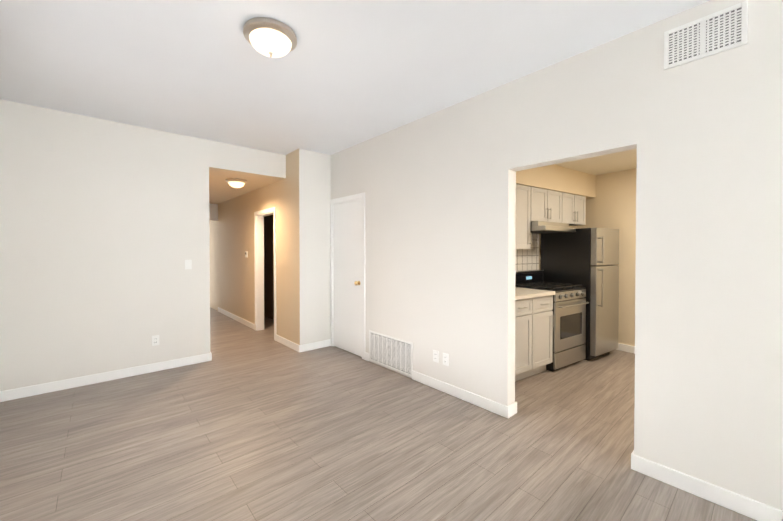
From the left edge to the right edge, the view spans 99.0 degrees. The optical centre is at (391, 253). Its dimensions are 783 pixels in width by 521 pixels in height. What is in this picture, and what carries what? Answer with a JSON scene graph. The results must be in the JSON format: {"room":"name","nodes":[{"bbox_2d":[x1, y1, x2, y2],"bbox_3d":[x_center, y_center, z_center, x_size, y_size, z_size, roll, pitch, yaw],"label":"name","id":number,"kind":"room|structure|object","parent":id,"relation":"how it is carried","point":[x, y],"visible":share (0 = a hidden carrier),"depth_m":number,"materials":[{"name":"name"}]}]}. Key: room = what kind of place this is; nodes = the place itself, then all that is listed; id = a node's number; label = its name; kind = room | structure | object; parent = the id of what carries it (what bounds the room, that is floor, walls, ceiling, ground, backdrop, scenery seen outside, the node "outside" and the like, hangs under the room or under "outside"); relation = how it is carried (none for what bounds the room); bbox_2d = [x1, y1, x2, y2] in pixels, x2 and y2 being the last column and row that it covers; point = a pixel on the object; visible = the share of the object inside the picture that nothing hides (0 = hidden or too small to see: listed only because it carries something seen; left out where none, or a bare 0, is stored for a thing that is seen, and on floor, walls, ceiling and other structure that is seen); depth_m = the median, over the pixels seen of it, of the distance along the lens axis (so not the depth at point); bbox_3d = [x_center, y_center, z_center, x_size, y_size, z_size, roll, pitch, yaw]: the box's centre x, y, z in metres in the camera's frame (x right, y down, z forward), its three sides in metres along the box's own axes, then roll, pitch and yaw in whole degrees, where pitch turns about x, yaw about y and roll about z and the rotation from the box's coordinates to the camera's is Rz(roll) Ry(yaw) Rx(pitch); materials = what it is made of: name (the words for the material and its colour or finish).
{"room":"empty living room","nodes":[
{"label":"empty living room","id":0,"kind":"room"},
{"bbox_2d":[0,99,285,390],"bbox_3d":[-2.577,-0.039,3.935,2.736,2.730,0.120,-1,1,-41],"label":"wall","id":1,"kind":"structure","parent":0,"point":[104,231],"depth_m":3.45,"materials":[{"name":"beige paint"}]},
{"bbox_2d":[0,353,211,401],"bbox_3d":[-2.893,1.283,3.583,1.748,0.095,0.014,-1,1,-41],"label":"baseboard","id":2,"kind":"structure","parent":1,"relation":"attached to","point":[18,393],"depth_m":3.45,"materials":[{"name":"white wood"}]},
{"bbox_2d":[152,335,158,345],"bbox_3d":[-2.669,0.978,3.781,0.070,0.114,0.008,-1,1,-41],"label":"electrical outlet","id":3,"kind":"object","parent":1,"relation":"attached to","point":[155,340],"visible":1,"depth_m":3.78,"materials":[{"name":"white plastic"}]},
{"bbox_2d":[185,260,191,268],"bbox_3d":[-2.420,0.125,3.985,0.070,0.114,0.016,-1,1,-41],"label":"light switch","id":4,"kind":"object","parent":1,"relation":"attached to","point":[188,264],"visible":1,"depth_m":3.98,"materials":[{"name":"white plastic"}]},
{"bbox_2d":[200,138,209,354],"bbox_3d":[-3.524,-0.057,5.493,0.120,2.730,3.709,-1,1,-41],"label":"wall","id":5,"kind":"structure","parent":0,"point":[204,217],"depth_m":4.10,"materials":[{"name":"beige paint"}]},
{"bbox_2d":[209,203,217,220],"bbox_3d":[-4.294,-0.077,7.206,0.988,2.730,0.120,-1,1,-41],"label":"wall","id":6,"kind":"structure","parent":0,"point":[213,212],"depth_m":7.42,"materials":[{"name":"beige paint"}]},
{"bbox_2d":[209,169,281,203],"bbox_3d":[-3.108,-1.261,5.845,0.988,0.330,3.469,-1,1,-41],"label":"ceiling","id":7,"kind":"structure","parent":0,"point":[221,189],"depth_m":5.24,"materials":[{"name":"white paint"}]},
{"bbox_2d":[226,178,246,189],"bbox_3d":[-2.271,-1.013,4.899,0.288,0.144,0.288,-1,1,-41],"label":"light","id":8,"kind":"object","parent":7,"relation":"attached to","point":[236,183],"visible":1,"depth_m":4.81,"materials":[{"name":"white glass"}]},
{"bbox_2d":[264,215,273,319],"bbox_3d":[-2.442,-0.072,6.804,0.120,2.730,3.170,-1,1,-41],"label":"doorway","id":9,"kind":"structure","parent":0,"point":[269,266],"depth_m":6.75,"materials":[{"name":"paint"}]},
{"bbox_2d":[209,148,330,344],"bbox_3d":[-2.630,-0.069,6.517,0.599,2.730,4.913,-1,1,-41],"label":"wall","id":10,"kind":"structure","parent":0,"point":[298,197],"depth_m":4.76,"materials":[{"name":"beige paint"}]},
{"bbox_2d":[218,307,254,329],"bbox_3d":[-3.114,1.248,6.618,0.014,0.095,2.345,-1,1,-41],"label":"baseboard","id":11,"kind":"structure","parent":10,"relation":"attached to","point":[238,319],"depth_m":6.44,"materials":[{"name":"white wood"}]},
{"bbox_2d":[254,207,275,340],"bbox_3d":[-2.000,0.296,5.432,0.136,2.025,0.891,-1,1,-41],"label":"door frame","id":12,"kind":"structure","parent":10,"relation":"attached to","point":[260,264],"depth_m":5.69,"materials":[{"name":"white wood"}]},
{"bbox_2d":[276,334,299,352],"bbox_3d":[-1.488,1.269,4.773,0.014,0.095,0.791,-1,1,-41],"label":"baseboard","id":13,"kind":"structure","parent":10,"relation":"attached to","point":[288,343],"depth_m":4.73,"materials":[{"name":"white wood"}]},
{"bbox_2d":[300,339,330,351],"bbox_3d":[-1.047,1.270,4.644,0.479,0.095,0.014,-1,1,-41],"label":"baseboard","id":14,"kind":"structure","parent":10,"relation":"attached to","point":[314,345],"depth_m":4.63,"materials":[{"name":"white wood"}]},
{"bbox_2d":[0,0,709,154],"bbox_3d":[0.591,-1.458,3.417,7.428,0.120,14.400,-1,1,-41],"label":"ceiling","id":15,"kind":"structure","parent":0,"point":[343,75],"depth_m":2.37,"materials":[{"name":"white paint"}]},
{"bbox_2d":[243,17,296,56],"bbox_3d":[-0.760,-1.311,2.106,0.318,0.144,0.318,-1,1,-41],"label":"lamp","id":16,"kind":"object","parent":15,"relation":"attached to","point":[269,37],"visible":1,"depth_m":2.02,"materials":[{"name":"white glass"}]},
{"bbox_2d":[0,307,756,520],"bbox_3d":[0.591,1.382,3.450,7.428,0.100,14.400,-1,1,-41],"label":"floor","id":17,"kind":"structure","parent":0,"point":[246,423],"depth_m":2.32,"materials":[{"name":"plastic"}]},
{"bbox_2d":[515,287,554,380],"bbox_3d":[1.155,0.829,3.648,1.190,1.000,0.647,0,1,-34],"label":"base cabinet","id":18,"kind":"object","parent":17,"relation":"on","point":[534,321],"visible":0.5,"depth_m":3.55,"materials":[{"name":"laminate"}]},
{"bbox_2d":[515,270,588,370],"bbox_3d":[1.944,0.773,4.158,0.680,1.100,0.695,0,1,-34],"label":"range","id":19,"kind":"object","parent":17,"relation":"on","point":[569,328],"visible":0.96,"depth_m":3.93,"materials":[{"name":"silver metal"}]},
{"bbox_2d":[541,228,618,360],"bbox_3d":[2.549,0.497,4.492,0.620,1.645,0.781,0,1,-34],"label":"refrigerator","id":20,"kind":"object","parent":17,"relation":"on","point":[588,258],"visible":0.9,"depth_m":4.21,"materials":[{"name":"silver metal"}]},
{"bbox_2d":[539,226,570,269],"bbox_3d":[1.546,-0.044,4.376,3.080,2.730,0.120,0,1,-34],"label":"wall","id":21,"kind":"structure","parent":0,"point":[540,251],"depth_m":4.67,"materials":[{"name":"beige paint"}]},
{"bbox_2d":[516,184,535,248],"bbox_3d":[1.396,-0.429,3.987,0.509,0.748,0.334,0,1,-34],"label":"upper cabinet","id":22,"kind":"object","parent":21,"relation":"attached to","point":[535,204],"depth_m":3.90,"materials":[{"name":"white wood"}]},
{"bbox_2d":[531,221,575,233],"bbox_3d":[1.893,-0.332,4.219,0.680,0.118,0.515,0,1,-34],"label":"range hood","id":23,"kind":"object","parent":22,"relation":"attached to","point":[541,227],"visible":0.73,"depth_m":4.00,"materials":[{"name":"silver metal"}]},
{"bbox_2d":[516,233,538,270],"bbox_3d":[1.263,0.024,4.108,1.890,0.600,0.004,0,1,-35],"label":"tile backsplash","id":24,"kind":"structure","parent":21,"relation":"attached to","point":[527,259],"depth_m":4.53,"materials":[{"name":"white tile"}]},
{"bbox_2d":[536,188,567,222],"bbox_3d":[1.866,-0.602,4.307,0.738,0.408,0.335,0,1,-34],"label":"upper cabinet","id":25,"kind":"object","parent":21,"relation":"attached to","point":[551,206],"depth_m":4.22,"materials":[{"name":"white wood"}]},
{"bbox_2d":[568,194,585,225],"bbox_3d":[2.356,-0.606,4.643,0.674,0.408,0.335,0,1,-34],"label":"upper cabinet","id":26,"kind":"object","parent":21,"relation":"attached to","point":[576,203],"depth_m":4.56,"materials":[{"name":"white wood"}]},
{"bbox_2d":[516,164,595,198],"bbox_3d":[1.670,-0.967,4.166,2.860,0.320,0.350,0,1,-34],"label":"soffit","id":27,"kind":"structure","parent":0,"point":[553,177],"depth_m":4.29,"materials":[{"name":"beige paint"}]},
{"bbox_2d":[330,0,782,510],"bbox_3d":[2.110,-0.011,1.498,0.120,2.730,8.887,-1,1,-41],"label":"wall","id":28,"kind":"structure","parent":0,"point":[703,136],"depth_m":2.02,"materials":[{"name":"beige paint"}]},
{"bbox_2d":[333,200,361,356],"bbox_3d":[-0.608,0.308,4.483,0.097,2.000,0.679,-1,1,-41],"label":"closet door","id":29,"kind":"structure","parent":28,"relation":"in","point":[348,276],"depth_m":4.47,"materials":[{"name":"white wood"}]},
{"bbox_2d":[330,192,364,359],"bbox_3d":[-0.556,0.304,4.529,0.120,2.030,0.715,-1,1,-41],"label":"door frame","id":30,"kind":"structure","parent":28,"relation":"attached to","point":[333,258],"depth_m":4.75,"materials":[{"name":"white wood"}]},
{"bbox_2d":[365,352,368,360],"bbox_3d":[-0.304,1.276,4.153,0.014,0.095,0.080,-1,1,-41],"label":"baseboard","id":31,"kind":"structure","parent":28,"relation":"attached to","point":[366,356],"depth_m":4.14,"materials":[{"name":"white wood"}]},
{"bbox_2d":[369,330,412,376],"bbox_3d":[-0.027,1.125,3.840,0.010,0.365,0.753,-1,1,-41],"label":"air vent","id":32,"kind":"object","parent":28,"relation":"in","point":[393,353],"visible":1,"depth_m":3.80,"materials":[{"name":"white plastic"}]},
{"bbox_2d":[433,350,438,362],"bbox_3d":[0.439,1.013,3.311,0.008,0.114,0.070,-1,1,-41],"label":"electrical outlet","id":33,"kind":"object","parent":28,"relation":"attached to","point":[435,356],"visible":1,"depth_m":3.31,"materials":[{"name":"white plastic"}]},
{"bbox_2d":[443,353,448,365],"bbox_3d":[0.520,1.014,3.219,0.008,0.114,0.070,-1,1,-41],"label":"electrical outlet","id":34,"kind":"object","parent":28,"relation":"attached to","point":[445,359],"visible":1,"depth_m":3.21,"materials":[{"name":"white plastic"}]},
{"bbox_2d":[412,370,508,417],"bbox_3d":[0.588,1.288,3.141,0.014,0.095,1.111,-1,1,-41],"label":"baseboard","id":35,"kind":"structure","parent":28,"relation":"attached to","point":[481,401],"depth_m":3.05,"materials":[{"name":"white wood"}]},
{"bbox_2d":[508,401,516,417],"bbox_3d":[1.006,1.292,2.778,0.134,0.095,0.014,-1,1,-41],"label":"baseboard","id":36,"kind":"structure","parent":28,"relation":"attached to","point":[512,409],"depth_m":2.77,"materials":[{"name":"white wood"}]},
{"bbox_2d":[664,0,747,69],"bbox_3d":[1.712,-1.190,1.838,0.010,0.220,0.336,-1,1,-41],"label":"air vent","id":37,"kind":"object","parent":28,"relation":"in","point":[715,33],"visible":1,"depth_m":1.82,"materials":[{"name":"white plastic"}]},
{"bbox_2d":[631,453,782,520],"bbox_3d":[3.251,1.323,0.117,0.014,0.095,5.284,-1,1,-41],"label":"baseboard","id":38,"kind":"structure","parent":28,"relation":"attached to","point":[742,504],"depth_m":1.83,"materials":[{"name":"white wood"}]},
{"bbox_2d":[554,149,636,174],"bbox_3d":[2.814,-1.261,3.645,3.793,0.280,4.400,-1,1,-41],"label":"ceiling","id":39,"kind":"structure","parent":0,"point":[612,162],"depth_m":4.16,"materials":[{"name":"white paint"}]},
{"bbox_2d":[571,168,636,345],"bbox_3d":[3.888,-0.035,3.573,0.120,2.730,3.850,0,1,-34],"label":"wall","id":40,"kind":"structure","parent":0,"point":[612,205],"depth_m":4.55,"materials":[{"name":"beige paint"}]},
{"bbox_2d":[616,343,634,353],"bbox_3d":[3.833,1.283,3.551,0.014,0.095,3.850,0,1,-34],"label":"baseboard","id":41,"kind":"structure","parent":40,"relation":"attached to","point":[626,348],"depth_m":4.51,"materials":[{"name":"white wood"}]}
]}

